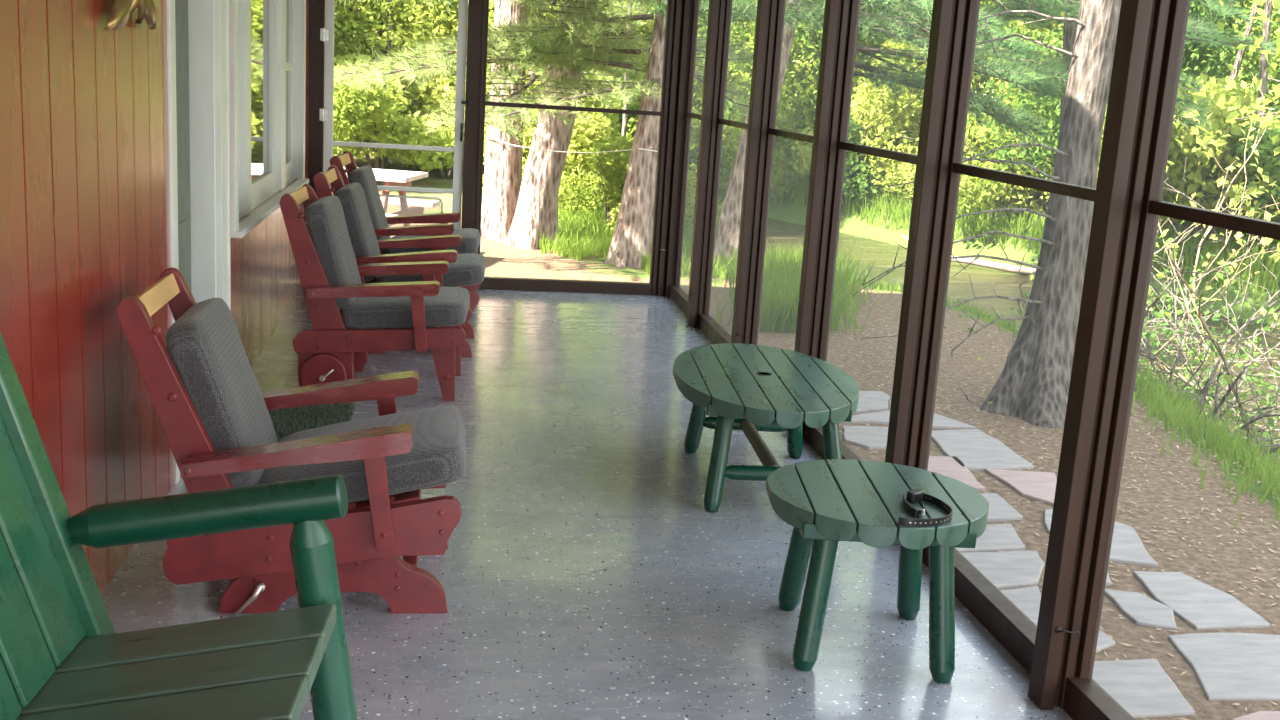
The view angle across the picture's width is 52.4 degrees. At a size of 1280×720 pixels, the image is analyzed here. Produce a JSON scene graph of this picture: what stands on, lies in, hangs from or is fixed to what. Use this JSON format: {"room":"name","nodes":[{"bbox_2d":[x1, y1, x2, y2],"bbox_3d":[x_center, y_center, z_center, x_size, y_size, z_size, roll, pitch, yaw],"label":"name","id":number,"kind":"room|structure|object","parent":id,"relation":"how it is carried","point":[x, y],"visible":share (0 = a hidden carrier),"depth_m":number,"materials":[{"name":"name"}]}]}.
{"room":"sunroom","nodes":[
{"label":"sunroom","id":0,"kind":"room"},
{"bbox_2d":[0,0,309,715],"bbox_3d":[-1.533,-0.561,3.579,0.140,2.400,10.690,2,12,-9],"label":"wall","id":1,"kind":"structure","parent":0,"point":[85,197],"depth_m":3.44,"materials":[{"name":"red"}]},
{"bbox_2d":[104,0,156,29],"bbox_3d":[-1.423,-1.134,3.647,0.068,0.420,0.529,2,12,-5],"label":"wall ornament","id":2,"kind":"object","parent":1,"relation":"attached to","point":[121,10],"visible":1,"depth_m":3.56,"materials":[{"name":"gold metal"}]},
{"bbox_2d":[167,0,230,484],"bbox_3d":[-1.701,-0.735,4.858,0.155,2.180,1.095,2,12,-9],"label":"door","id":3,"kind":"structure","parent":1,"relation":"in","point":[198,41],"depth_m":5.17,"materials":[{"name":"white paint"}]},
{"bbox_2d":[229,0,308,237],"bbox_3d":[-1.998,-1.559,6.830,0.234,1.480,2.805,2,12,-9],"label":"window","id":4,"kind":"structure","parent":1,"relation":"in","point":[267,38],"depth_m":7.01,"materials":[{"name":"white paint"}]},
{"bbox_2d":[308,0,324,195],"bbox_3d":[-2.168,-1.711,8.720,0.092,2.400,0.100,2,12,-9],"label":"window frame","id":5,"kind":"structure","parent":1,"relation":"attached to","point":[317,7],"depth_m":8.65,"materials":[{"name":"brown paint"}]},
{"bbox_2d":[319,0,467,228],"bbox_3d":[-1.675,-1.552,8.789,0.958,2.098,0.080,2,12,-9],"label":"door","id":6,"kind":"structure","parent":1,"relation":"in","point":[326,33],"depth_m":8.77,"materials":[{"name":"white paint"}]},
{"bbox_2d":[461,0,486,251],"bbox_3d":[-1.144,-1.674,8.847,0.147,2.400,0.160,2,12,-9],"label":"window frame","id":7,"kind":"structure","parent":0,"point":[477,9],"depth_m":8.81,"materials":[{"name":"brown paint"}]},
{"bbox_2d":[478,0,669,294],"bbox_3d":[-0.461,-1.658,8.976,1.241,2.400,0.070,2,12,-9],"label":"window","id":8,"kind":"structure","parent":7,"relation":"attached to","point":[498,283],"depth_m":9.13,"materials":[{"name":"brown paint"}]},
{"bbox_2d":[101,289,1072,719],"bbox_3d":[-0.259,0.711,4.062,2.640,0.130,10.710,2,12,-9],"label":"floor","id":9,"kind":"structure","parent":0,"point":[584,572],"depth_m":3.97,"materials":[{"name":"paint"}]},
{"bbox_2d":[0,332,356,719],"bbox_3d":[-0.909,0.479,1.901,0.847,1.163,1.435,3,12,-5],"label":"chair","id":10,"kind":"object","parent":9,"relation":"on","point":[63,657],"visible":1,"depth_m":2.45,"materials":[{"name":"green paint"}]},
{"bbox_2d":[116,267,465,615],"bbox_3d":[-0.964,0.218,3.768,0.914,0.870,0.741,2,12,-9],"label":"glider chair","id":11,"kind":"object","parent":9,"relation":"on","point":[210,405],"visible":0.82,"depth_m":3.54,"materials":[{"name":"red paint"}]},
{"bbox_2d":[165,298,276,487],"bbox_3d":[-1.182,0.094,3.708,0.253,0.489,0.465,2,12,-9],"label":"cushion","id":12,"kind":"object","parent":11,"relation":"on","point":[204,347],"depth_m":3.53,"materials":[{"name":"grey fabric"}]},
{"bbox_2d":[259,406,465,502],"bbox_3d":[-0.797,0.281,3.807,0.568,0.215,0.530,2,12,-9],"label":"seat cushion","id":13,"kind":"object","parent":11,"relation":"on","point":[437,456],"depth_m":3.59,"materials":[{"name":"grey fabric"}]},
{"bbox_2d":[268,402,356,441],"bbox_3d":[-1.450,0.274,5.353,0.555,0.033,0.871,2,12,-9],"label":"door mat","id":14,"kind":"object","parent":9,"relation":"on","point":[286,421],"visible":0.3,"depth_m":5.51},
{"bbox_2d":[279,184,471,400],"bbox_3d":[-1.222,-0.329,6.128,0.838,0.912,0.740,2,12,-5],"label":"glider chair","id":15,"kind":"object","parent":9,"relation":"on","point":[351,318],"visible":1,"depth_m":5.88,"materials":[{"name":"red paint"}]},
{"bbox_2d":[305,196,361,310],"bbox_3d":[-1.423,-0.503,6.072,0.222,0.496,0.465,2,12,-5],"label":"cushion","id":16,"kind":"object","parent":15,"relation":"on","point":[326,226],"depth_m":5.87,"materials":[{"name":"grey fabric"}]},
{"bbox_2d":[340,287,469,328],"bbox_3d":[-1.101,-0.252,6.155,0.572,0.158,0.530,2,12,-5],"label":"seat cushion","id":17,"kind":"object","parent":15,"relation":"on","point":[451,305],"depth_m":5.91,"materials":[{"name":"grey fabric"}]},
{"bbox_2d":[313,165,484,356],"bbox_3d":[-1.285,-0.543,7.048,0.886,0.935,0.741,2,12,-6],"label":"glider chair","id":18,"kind":"object","parent":9,"relation":"on","point":[466,270],"visible":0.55,"depth_m":6.83,"materials":[{"name":"red paint"}]},
{"bbox_2d":[335,183,380,281],"bbox_3d":[-1.507,-0.691,6.993,0.227,0.494,0.465,2,12,-6],"label":"cushion","id":19,"kind":"object","parent":18,"relation":"on","point":[362,235],"depth_m":6.79,"materials":[{"name":"grey fabric"}]},
{"bbox_2d":[375,253,484,286],"bbox_3d":[-1.132,-0.477,7.078,0.571,0.189,0.530,2,12,-6],"label":"seat cushion","id":20,"kind":"object","parent":18,"relation":"on","point":[468,270],"depth_m":6.84,"materials":[{"name":"grey fabric"}]},
{"bbox_2d":[329,151,479,253],"bbox_3d":[-1.441,-0.781,8.066,0.886,0.950,0.741,2,12,-5],"label":"glider chair","id":21,"kind":"object","parent":9,"relation":"on","point":[364,175],"visible":0.32,"depth_m":7.85,"materials":[{"name":"red paint"}]},
{"bbox_2d":[348,166,390,249],"bbox_3d":[-1.663,-0.937,8.013,0.227,0.494,0.465,2,12,-5],"label":"cushion","id":22,"kind":"object","parent":21,"relation":"on","point":[364,175],"depth_m":7.84,"materials":[{"name":"grey fabric"}]},
{"bbox_2d":[383,228,479,253],"bbox_3d":[-1.287,-0.721,8.092,0.571,0.189,0.530,2,12,-5],"label":"seat cushion","id":23,"kind":"object","parent":21,"relation":"on","point":[470,243],"depth_m":7.86,"materials":[{"name":"grey fabric"}]},
{"bbox_2d":[698,0,747,343],"bbox_3d":[0.558,-1.241,7.338,0.066,2.400,1.291,2,12,-9],"label":"window","id":24,"kind":"structure","parent":9,"relation":"on","point":[707,324],"depth_m":7.92,"materials":[{"name":"brown paint"}]},
{"bbox_2d":[673,343,858,511],"bbox_3d":[0.469,0.256,5.086,0.702,0.417,1.176,3,12,-4],"label":"garden table","id":25,"kind":"object","parent":9,"relation":"on","point":[775,389],"visible":0.94,"depth_m":4.83,"materials":[{"name":"green paint"}]},
{"bbox_2d":[766,459,988,682],"bbox_3d":[0.634,0.573,3.610,0.595,0.440,0.600,3,12,-1],"label":"garden table","id":26,"kind":"object","parent":9,"relation":"on","point":[833,501],"visible":0.94,"depth_m":3.42,"materials":[{"name":"green paint"}]},
{"bbox_2d":[898,489,952,526],"bbox_3d":[0.748,0.387,3.388,0.133,0.031,0.246,6,12,13],"label":"dog collar","id":27,"kind":"object","parent":26,"relation":"on","point":[915,495],"visible":1,"depth_m":3.37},
{"bbox_2d":[916,0,1095,674],"bbox_3d":[1.092,-0.420,3.692,0.066,2.400,1.226,2,12,-9],"label":"window","id":28,"kind":"structure","parent":9,"relation":"on","point":[1001,617],"depth_m":4.13,"materials":[{"name":"brown paint"}]},
{"bbox_2d":[652,0,693,296],"bbox_3d":[0.248,-1.633,9.063,0.185,2.400,0.134,2,12,-9],"label":"window frame","id":29,"kind":"structure","parent":0,"point":[681,11],"depth_m":9.05,"materials":[{"name":"brown paint"}]},
{"bbox_2d":[686,0,725,326],"bbox_3d":[0.420,-1.381,7.948,0.094,2.400,0.092,2,12,-9],"label":"window frame","id":30,"kind":"structure","parent":0,"point":[717,8],"depth_m":7.96,"materials":[{"name":"brown paint"}]},
{"bbox_2d":[669,0,700,314],"bbox_3d":[0.390,-1.499,8.484,0.066,2.400,1.079,2,12,-9],"label":"window","id":31,"kind":"structure","parent":30,"relation":"attached to","point":[677,294],"depth_m":8.98,"materials":[{"name":"brown paint"}]},
{"bbox_2d":[731,0,777,343],"bbox_3d":[0.603,-1.100,6.699,0.094,2.400,0.092,2,12,-9],"label":"window frame","id":32,"kind":"structure","parent":0,"point":[766,16],"depth_m":6.71,"materials":[{"name":"brown paint"}]},
{"bbox_2d":[794,0,850,438],"bbox_3d":[0.780,-0.829,5.494,0.094,2.400,0.092,2,12,-9],"label":"window frame","id":33,"kind":"structure","parent":0,"point":[836,12],"depth_m":5.49,"materials":[{"name":"brown paint"}]},
{"bbox_2d":[750,0,812,344],"bbox_3d":[0.738,-0.965,6.111,0.066,2.400,1.246,2,12,-9],"label":"window","id":34,"kind":"structure","parent":33,"relation":"attached to","point":[772,131],"depth_m":6.68,"materials":[{"name":"brown paint"}]},
{"bbox_2d":[885,0,966,466],"bbox_3d":[0.959,-0.554,4.271,0.094,2.400,0.092,2,12,-9],"label":"window frame","id":35,"kind":"structure","parent":0,"point":[948,16],"depth_m":4.28,"materials":[{"name":"brown paint"}]},
{"bbox_2d":[805,0,916,460],"bbox_3d":[0.916,-0.691,4.897,0.066,2.400,1.264,2,12,-9],"label":"window","id":36,"kind":"structure","parent":35,"relation":"attached to","point":[813,436],"depth_m":5.46,"materials":[{"name":"brown paint"}]},
{"bbox_2d":[1028,0,1170,709],"bbox_3d":[1.132,-0.287,3.085,0.094,2.400,0.092,2,12,-9],"label":"window frame","id":37,"kind":"structure","parent":0,"point":[1143,24],"depth_m":3.12,"materials":[{"name":"brown paint"}]},
{"label":"outside","id":38,"kind":"structure","parent":0,"visible":0},
{"bbox_2d":[572,181,1279,474],"bbox_3d":[11.997,-2.265,24.543,59.000,0.001,63.000,2,12,-9],"label":"lawn","id":39,"kind":"structure","parent":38,"point":[882,254],"depth_m":15.45,"materials":[{"name":"plant"}]},
{"bbox_2d":[902,235,1035,274],"bbox_3d":[4.907,-1.328,17.366,2.911,0.379,0.178,9,13,25],"label":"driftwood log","id":40,"kind":"object","parent":39,"relation":"on","point":[978,262],"visible":0.3,"depth_m":17.40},
{"bbox_3d":[1.305,-0.021,1.902,0.094,2.400,0.092,2,12,-9],"label":"trim","id":41,"kind":"structure","parent":0,"visible":0},
{"bbox_2d":[1062,0,1279,719],"bbox_3d":[1.265,-0.154,2.508,0.066,2.400,1.223,2,12,-9],"label":"window","id":42,"kind":"structure","parent":41,"relation":"attached to","point":[1084,698],"depth_m":3.11,"materials":[{"name":"brown paint"}]},
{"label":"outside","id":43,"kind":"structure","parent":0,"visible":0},
{"bbox_2d":[332,134,1279,719],"bbox_3d":[11.822,-2.974,23.840,58.400,2.541,62.000,2,12,-9],"label":"ground","id":44,"kind":"structure","parent":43,"point":[1232,564],"depth_m":6.53,"materials":[{"name":"soil"}]},
{"bbox_2d":[334,52,401,148],"bbox_3d":[-4.547,-3.425,18.078,2.084,1.826,2.513,-6,15,-38],"label":"leafy shrub","id":45,"kind":"object","parent":44,"relation":"on","point":[346,57],"visible":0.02,"depth_m":17.71,"materials":[{"name":"green plant"}]},
{"bbox_2d":[344,167,438,226],"bbox_3d":[-2.705,-1.274,11.173,1.600,0.735,1.560,5,12,5],"label":"picnic table","id":46,"kind":"object","parent":44,"relation":"on","point":[399,178],"visible":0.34,"depth_m":11.22,"materials":[{"name":"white wood"}]},
{"bbox_2d":[334,0,457,170],"bbox_3d":[-3.667,-5.250,18.652,2.766,5.406,2.745,3,12,-2],"label":"leafy tree","id":47,"kind":"object","parent":44,"relation":"on","point":[374,18],"visible":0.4,"depth_m":18.03,"materials":[{"name":"green plant"}]},
{"bbox_2d":[333,62,463,184],"bbox_3d":[-3.541,-2.996,16.867,1.924,1.686,2.320,15,16,42],"label":"leafy shrub","id":48,"kind":"object","parent":44,"relation":"on","point":[362,114],"visible":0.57,"depth_m":16.43,"materials":[{"name":"green plant"}]},
{"bbox_2d":[377,69,489,178],"bbox_3d":[-2.618,-3.257,18.174,1.924,1.686,2.320,4,12,3],"label":"leafy shrub","id":49,"kind":"object","parent":44,"relation":"on","point":[432,92],"visible":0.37,"depth_m":18.02,"materials":[{"name":"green plant"}]},
{"bbox_2d":[375,0,491,170],"bbox_3d":[-2.244,-5.704,19.165,3.548,6.307,2.315,-3,14,-29],"label":"leafy tree","id":50,"kind":"object","parent":44,"relation":"on","point":[444,5],"visible":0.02,"depth_m":19.31,"materials":[{"name":"green plant"}]},
{"bbox_2d":[340,0,665,267],"bbox_3d":[-0.931,-4.205,11.408,4.302,6.713,4.220,14,16,41],"label":"pine tree","id":51,"kind":"object","parent":44,"relation":"on","point":[634,225],"visible":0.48,"depth_m":11.52,"materials":[{"name":"green plant"}]},
{"bbox_2d":[434,0,637,98],"bbox_3d":[-1.502,-5.828,18.938,2.922,6.777,3.397,2,12,-7],"label":"leafy tree","id":52,"kind":"object","parent":44,"relation":"on","point":[454,11],"visible":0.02,"depth_m":18.42,"materials":[{"name":"green plant"}]},
{"bbox_2d":[482,99,614,192],"bbox_3d":[-1.132,-2.346,15.233,1.603,1.405,1.933,2,12,-8],"label":"leafy shrub","id":53,"kind":"object","parent":44,"relation":"on","point":[593,132],"visible":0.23,"depth_m":14.73,"materials":[{"name":"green plant"}]},
{"bbox_2d":[453,0,643,171],"bbox_3d":[-1.554,-5.659,18.607,3.066,6.580,3.203,9,13,25],"label":"leafy tree","id":54,"kind":"object","parent":44,"relation":"on","point":[493,8],"visible":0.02,"depth_m":18.04,"materials":[{"name":"green plant"}]},
{"bbox_2d":[484,67,623,177],"bbox_3d":[-1.198,-3.152,17.914,2.084,1.826,2.513,1,12,-11],"label":"leafy shrub","id":55,"kind":"object","parent":44,"relation":"on","point":[613,120],"visible":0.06,"depth_m":17.73,"materials":[{"name":"green plant"}]},
{"bbox_2d":[334,0,786,249],"bbox_3d":[-0.195,-4.590,12.188,4.488,7.198,5.659,5,12,5],"label":"pine tree","id":56,"kind":"object","parent":44,"relation":"on","point":[537,204],"visible":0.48,"depth_m":12.35,"materials":[{"name":"green plant"}]},
{"bbox_2d":[334,0,790,241],"bbox_3d":[-0.611,-4.974,12.627,4.714,7.685,5.425,2,12,-9],"label":"pine tree","id":57,"kind":"object","parent":44,"relation":"on","point":[503,161],"visible":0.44,"depth_m":12.67,"materials":[{"name":"green plant"}]},
{"bbox_2d":[558,134,688,225],"bbox_3d":[-0.224,-1.869,14.011,1.547,1.124,1.283,2,12,-5],"label":"leafy shrub","id":58,"kind":"object","parent":44,"relation":"on","point":[611,176],"visible":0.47,"depth_m":13.79,"materials":[{"name":"green plant"}]},
{"bbox_2d":[535,187,737,279],"bbox_3d":[-0.213,-1.230,14.190,2.257,1.042,6.268,2,12,-9],"label":"grass tuft","id":59,"kind":"object","parent":44,"relation":"on","point":[581,235],"visible":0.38,"depth_m":12.52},
{"bbox_2d":[586,107,741,214],"bbox_3d":[0.483,-2.205,15.187,1.764,1.545,2.127,11,14,30],"label":"leafy shrub","id":60,"kind":"object","parent":44,"relation":"on","point":[729,140],"visible":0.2,"depth_m":14.82,"materials":[{"name":"green plant"}]},
{"bbox_2d":[606,170,723,230],"bbox_3d":[0.262,-1.584,13.317,1.042,0.913,1.257,15,17,42],"label":"leafy shrub","id":61,"kind":"object","parent":44,"relation":"on","point":[689,210],"visible":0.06,"depth_m":13.22,"materials":[{"name":"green plant"}]},
{"bbox_2d":[628,0,815,173],"bbox_3d":[1.903,-7.420,24.476,4.224,8.548,4.257,5,12,5],"label":"leafy tree","id":62,"kind":"object","parent":44,"relation":"on","point":[698,95],"visible":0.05,"depth_m":23.71,"materials":[{"name":"green plant"}]},
{"bbox_2d":[696,0,822,139],"bbox_3d":[2.531,-6.511,23.505,3.123,7.174,3.630,9,13,24],"label":"leafy tree","id":63,"kind":"object","parent":44,"relation":"on","point":[803,34],"visible":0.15,"depth_m":22.79,"materials":[{"name":"green plant"}]},
{"bbox_2d":[772,93,815,186],"bbox_3d":[2.610,-3.890,23.350,2.047,1.852,1.698,10,14,29],"label":"leafy shrub","id":64,"kind":"object","parent":44,"relation":"on","point":[789,153],"visible":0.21,"depth_m":22.79,"materials":[{"name":"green plant"}]},
{"bbox_2d":[714,231,887,335],"bbox_3d":[1.240,-0.638,10.307,1.422,0.430,3.143,5,12,8],"label":"grass tuft","id":65,"kind":"object","parent":44,"relation":"on","point":[782,273],"visible":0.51,"depth_m":9.52,"materials":[{"name":"plant"}]},
{"bbox_2d":[727,0,898,196],"bbox_3d":[3.477,-6.913,22.606,3.000,8.465,4.553,10,14,28],"label":"leafy tree","id":66,"kind":"object","parent":44,"relation":"on","point":[802,96],"visible":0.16,"depth_m":22.20,"materials":[{"name":"green plant"}]},
{"bbox_2d":[647,0,1047,268],"bbox_3d":[0.793,-3.511,11.035,4.511,5.697,4.272,-4,14,-32],"label":"pine tree","id":67,"kind":"object","parent":44,"relation":"on","point":[796,11],"visible":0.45,"depth_m":10.94,"materials":[{"name":"green plant"}]},
{"bbox_2d":[791,73,922,205],"bbox_3d":[3.834,-3.501,21.163,2.514,2.306,2.085,1,12,-12],"label":"leafy shrub","id":68,"kind":"object","parent":44,"relation":"on","point":[872,112],"visible":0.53,"depth_m":20.58,"materials":[{"name":"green plant"}]},
{"bbox_2d":[842,426,887,449],"bbox_3d":[1.206,0.398,6.419,0.449,0.048,0.375,2,12,-9],"label":"flagstone","id":69,"kind":"object","parent":44,"relation":"on","point":[867,437],"visible":0.34,"depth_m":6.38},
{"bbox_2d":[855,391,889,412],"bbox_3d":[1.218,0.243,7.144,0.402,0.048,0.458,2,12,-9],"label":"flagstone","id":70,"kind":"object","parent":44,"relation":"on","point":[868,401],"visible":0.42,"depth_m":7.12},
{"bbox_2d":[843,112,918,200],"bbox_3d":[3.788,-3.321,21.513,1.792,1.567,2.160,-2,13,-23],"label":"leafy shrub","id":71,"kind":"object","parent":44,"relation":"on","point":[849,171],"visible":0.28,"depth_m":20.97,"materials":[{"name":"green plant"}]},
{"bbox_2d":[841,411,975,428],"bbox_3d":[1.355,0.324,6.806,0.731,0.048,0.299,2,12,-9],"label":"flagstone","id":72,"kind":"object","parent":44,"relation":"on","point":[939,421],"visible":0.41,"depth_m":6.74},
{"bbox_2d":[858,0,995,210],"bbox_3d":[4.920,-4.839,20.135,2.831,5.466,2.853,8,13,20],"label":"leafy tree","id":73,"kind":"object","parent":44,"relation":"on","point":[909,174],"visible":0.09,"depth_m":20.11,"materials":[{"name":"green plant"}]},
{"bbox_2d":[850,0,1019,110],"bbox_3d":[5.423,-6.835,22.814,3.877,7.847,3.711,3,12,-1],"label":"leafy tree","id":74,"kind":"object","parent":44,"relation":"on","point":[982,84],"visible":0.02,"depth_m":22.92,"materials":[{"name":"green plant"}]},
{"bbox_2d":[804,0,1109,270],"bbox_3d":[3.275,-4.092,13.156,3.622,8.152,5.902,0,13,-17],"label":"pine tree","id":75,"kind":"object","parent":44,"relation":"on","point":[1001,113],"visible":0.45,"depth_m":13.14,"materials":[{"name":"green plant"}]},
{"bbox_2d":[928,456,985,491],"bbox_3d":[1.322,0.518,5.897,0.365,0.048,0.486,3,12,-1],"label":"flagstone","id":76,"kind":"object","parent":44,"relation":"on","point":[944,465],"visible":0.4,"depth_m":5.90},
{"bbox_2d":[931,429,1033,470],"bbox_3d":[1.617,0.446,6.318,0.389,0.048,0.692,2,12,-9],"label":"flagstone","id":77,"kind":"object","parent":44,"relation":"on","point":[977,450],"visible":0.64,"depth_m":6.25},
{"bbox_2d":[955,524,1024,552],"bbox_3d":[1.326,0.705,5.034,0.402,0.048,0.258,0,13,-16],"label":"flagstone","id":78,"kind":"object","parent":44,"relation":"on","point":[996,537],"visible":0.44,"depth_m":4.98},
{"bbox_2d":[719,165,1279,300],"bbox_3d":[8.575,-1.422,15.659,4.603,1.354,22.570,-3,14,-29],"label":"bush","id":79,"kind":"object","parent":44,"relation":"on","point":[974,223],"visible":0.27,"depth_m":17.78,"materials":[{"name":"plant"}]},
{"bbox_2d":[721,321,1279,719],"bbox_3d":[2.102,0.506,6.218,2.750,0.084,6.872,2,12,-9],"label":"leaf litter","id":80,"kind":"object","parent":44,"relation":"on","point":[1177,446],"visible":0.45,"depth_m":5.77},
{"bbox_2d":[981,493,1022,521],"bbox_3d":[1.424,0.627,5.423,0.270,0.048,0.332,2,12,-9],"label":"flagstone","id":81,"kind":"object","parent":44,"relation":"on","point":[999,509],"visible":0.32,"depth_m":5.36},
{"bbox_2d":[961,550,1043,588],"bbox_3d":[1.322,0.771,4.727,0.471,0.048,0.323,-2,13,-23],"label":"flagstone","id":82,"kind":"object","parent":44,"relation":"on","point":[1006,569],"visible":0.45,"depth_m":4.71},
{"bbox_2d":[957,111,1055,229],"bbox_3d":[5.229,-2.643,18.546,1.947,1.862,2.348,8,13,19],"label":"leafy shrub","id":83,"kind":"object","parent":44,"relation":"on","point":[978,188],"visible":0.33,"depth_m":18.31,"materials":[{"name":"green plant"}]},
{"bbox_2d":[1000,586,1040,624],"bbox_3d":[1.232,0.853,4.319,0.203,0.048,0.560,7,13,15],"label":"flagstone","id":84,"kind":"object","parent":44,"relation":"on","point":[1027,599],"visible":0.23,"depth_m":4.41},
{"bbox_2d":[984,468,1056,505],"bbox_3d":[1.773,0.580,5.742,0.320,0.048,0.521,2,12,-9],"label":"flagstone","id":85,"kind":"object","parent":44,"relation":"on","point":[1036,486],"visible":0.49,"depth_m":5.78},
{"bbox_2d":[767,257,1279,528],"bbox_3d":[2.807,0.272,8.439,2.065,0.850,9.802,1,12,-12],"label":"grass tuft","id":86,"kind":"object","parent":44,"relation":"on","point":[1257,468],"visible":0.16,"depth_m":6.78,"materials":[{"name":"plant"}]},
{"bbox_2d":[962,0,1108,225],"bbox_3d":[5.704,-4.720,17.812,2.852,6.469,2.980,14,16,40],"label":"leafy tree","id":87,"kind":"object","parent":44,"relation":"on","point":[1054,109],"visible":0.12,"depth_m":17.42,"materials":[{"name":"green plant"}]},
{"bbox_2d":[983,6,1109,214],"bbox_3d":[5.831,-4.064,18.123,2.033,4.945,3.085,-1,13,-20],"label":"leafy tree","id":88,"kind":"object","parent":44,"relation":"on","point":[1006,197],"visible":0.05,"depth_m":18.08,"materials":[{"name":"green plant"}]},
{"bbox_2d":[853,0,1251,428],"bbox_3d":[2.260,-2.694,6.513,2.272,6.208,0.756,1,12,-12],"label":"pine tree","id":89,"kind":"object","parent":44,"relation":"on","point":[1033,384],"visible":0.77,"depth_m":6.89,"materials":[{"name":"grey plant"}]},
{"bbox_2d":[1044,509,1157,566],"bbox_3d":[1.796,0.709,5.153,0.360,0.048,0.577,5,12,7],"label":"flagstone","id":90,"kind":"object","parent":44,"relation":"on","point":[1127,547],"visible":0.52,"depth_m":5.01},
{"bbox_2d":[944,256,1279,447],"bbox_3d":[3.825,0.188,9.199,3.526,2.372,2.672,2,12,-9],"label":"bush","id":91,"kind":"object","parent":44,"relation":"on","point":[1222,309],"visible":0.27,"depth_m":9.03,"materials":[{"name":"green plant"}]},
{"bbox_2d":[959,203,1279,454],"bbox_3d":[3.319,-0.204,8.066,3.466,1.795,2.815,2,12,-9],"label":"bush","id":92,"kind":"object","parent":44,"relation":"on","point":[1255,316],"visible":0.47,"depth_m":8.05,"materials":[{"name":"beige plant"}]},
{"bbox_2d":[977,52,1279,452],"bbox_3d":[3.792,-0.558,8.075,3.073,3.597,5.746,-2,13,-25],"label":"bush","id":93,"kind":"object","parent":44,"relation":"on","point":[1220,181],"visible":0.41,"depth_m":8.02,"materials":[{"name":"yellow plant"}]},
{"bbox_2d":[983,0,1276,137],"bbox_3d":[4.883,-3.689,13.770,4.487,7.000,3.216,8,13,19],"label":"pine tree","id":94,"kind":"object","parent":44,"relation":"on","point":[1214,37],"visible":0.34,"depth_m":13.45,"materials":[{"name":"green plant"}]},
{"bbox_2d":[1104,589,1176,630],"bbox_3d":[1.715,0.862,4.421,0.192,0.048,0.333,2,12,-9],"label":"flagstone","id":95,"kind":"object","parent":44,"relation":"on","point":[1142,610],"visible":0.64,"depth_m":4.39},
{"bbox_2d":[1092,659,1194,717],"bbox_3d":[1.399,0.975,3.805,0.440,0.048,0.364,2,12,-9],"label":"flagstone","id":96,"kind":"object","parent":44,"relation":"on","point":[1141,687],"visible":0.45,"depth_m":3.79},
{"bbox_2d":[1098,73,1279,249],"bbox_3d":[6.950,-2.322,16.075,2.832,2.389,2.349,7,13,16],"label":"leafy shrub","id":97,"kind":"object","parent":44,"relation":"on","point":[1196,160],"visible":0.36,"depth_m":15.58,"materials":[{"name":"green plant"}]},
{"bbox_2d":[1107,0,1279,180],"bbox_3d":[7.797,-5.098,18.275,3.155,6.506,2.714,-2,13,-24],"label":"leafy tree","id":98,"kind":"object","parent":44,"relation":"on","point":[1206,62],"visible":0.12,"depth_m":17.99,"materials":[{"name":"green plant"}]},
{"bbox_2d":[1132,571,1269,629],"bbox_3d":[1.935,0.850,4.539,0.303,0.048,0.495,2,12,-9],"label":"flagstone","id":99,"kind":"object","parent":44,"relation":"on","point":[1203,606],"visible":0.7,"depth_m":4.48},
{"bbox_2d":[1168,633,1279,700],"bbox_3d":[1.890,0.959,4.023,0.561,0.048,0.453,2,12,-9],"label":"flagstone","id":100,"kind":"object","parent":44,"relation":"on","point":[1226,666],"visible":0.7,"depth_m":4.01,"materials":[{"name":"stone"}]},
{"bbox_2d":[1180,0,1279,112],"bbox_3d":[8.539,-7.100,21.013,4.139,8.435,4.107,-3,14,-28],"label":"leafy tree","id":101,"kind":"object","parent":44,"relation":"on","point":[1230,54],"visible":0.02,"depth_m":20.41,"materials":[{"name":"green plant"}]},
{"bbox_2d":[1181,114,1279,254],"bbox_3d":[7.914,-2.023,15.688,2.868,1.926,2.378,10,14,29],"label":"leafy shrub","id":102,"kind":"object","parent":44,"relation":"on","point":[1269,167],"visible":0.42,"depth_m":15.24,"materials":[{"name":"green plant"}]},
{"bbox_2d":[1181,346,1279,467],"bbox_3d":[3.692,0.782,7.188,2.146,1.838,2.423,-8,17,-43],"label":"bush","id":103,"kind":"object","parent":44,"relation":"on","point":[1227,378],"visible":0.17,"depth_m":7.44,"materials":[{"name":"green plant"}]},
{"bbox_2d":[1182,0,1279,160],"bbox_3d":[4.103,-1.651,6.237,2.284,5.900,4.220,-3,14,-28],"label":"maple tree","id":104,"kind":"object","parent":44,"relation":"on","point":[1267,120],"visible":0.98,"depth_m":7.88,"materials":[{"name":"green plant"}]},
{"bbox_2d":[1190,0,1279,127],"bbox_3d":[10.425,-7.265,21.308,3.103,7.845,4.757,0,13,-14],"label":"leafy tree","id":105,"kind":"object","parent":44,"relation":"on","point":[1277,19],"visible":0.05,"depth_m":20.43,"materials":[{"name":"green plant"}]},
{"bbox_2d":[1221,1,1258,128],"bbox_3d":[8.104,-3.799,17.519,0.525,3.967,0.113,2,12,-9],"label":"birch trunk","id":106,"kind":"object","parent":44,"relation":"on","point":[1240,54],"visible":0.28,"depth_m":17.41,"materials":[{"name":"grey plant"}]},
{"bbox_2d":[1205,75,1279,216],"bbox_3d":[8.454,-4.142,16.083,2.696,5.709,2.716,3,12,-3],"label":"leafy tree","id":107,"kind":"object","parent":44,"relation":"on","point":[1240,157],"visible":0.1,"depth_m":15.95,"materials":[{"name":"green plant"}]},
{"bbox_2d":[1232,711,1279,719],"bbox_3d":[1.763,1.041,3.604,0.322,0.048,0.202,2,12,-9],"label":"flagstone","id":108,"kind":"object","parent":44,"relation":"on","point":[1260,715],"visible":1,"depth_m":3.66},
{"bbox_2d":[1253,0,1271,257],"bbox_3d":[7.529,-3.290,15.583,0.614,4.215,0.113,2,12,-9],"label":"birch trunk","id":109,"kind":"object","parent":44,"relation":"on","point":[1263,74],"visible":0.33,"depth_m":15.49,"materials":[{"name":"grey plant"}]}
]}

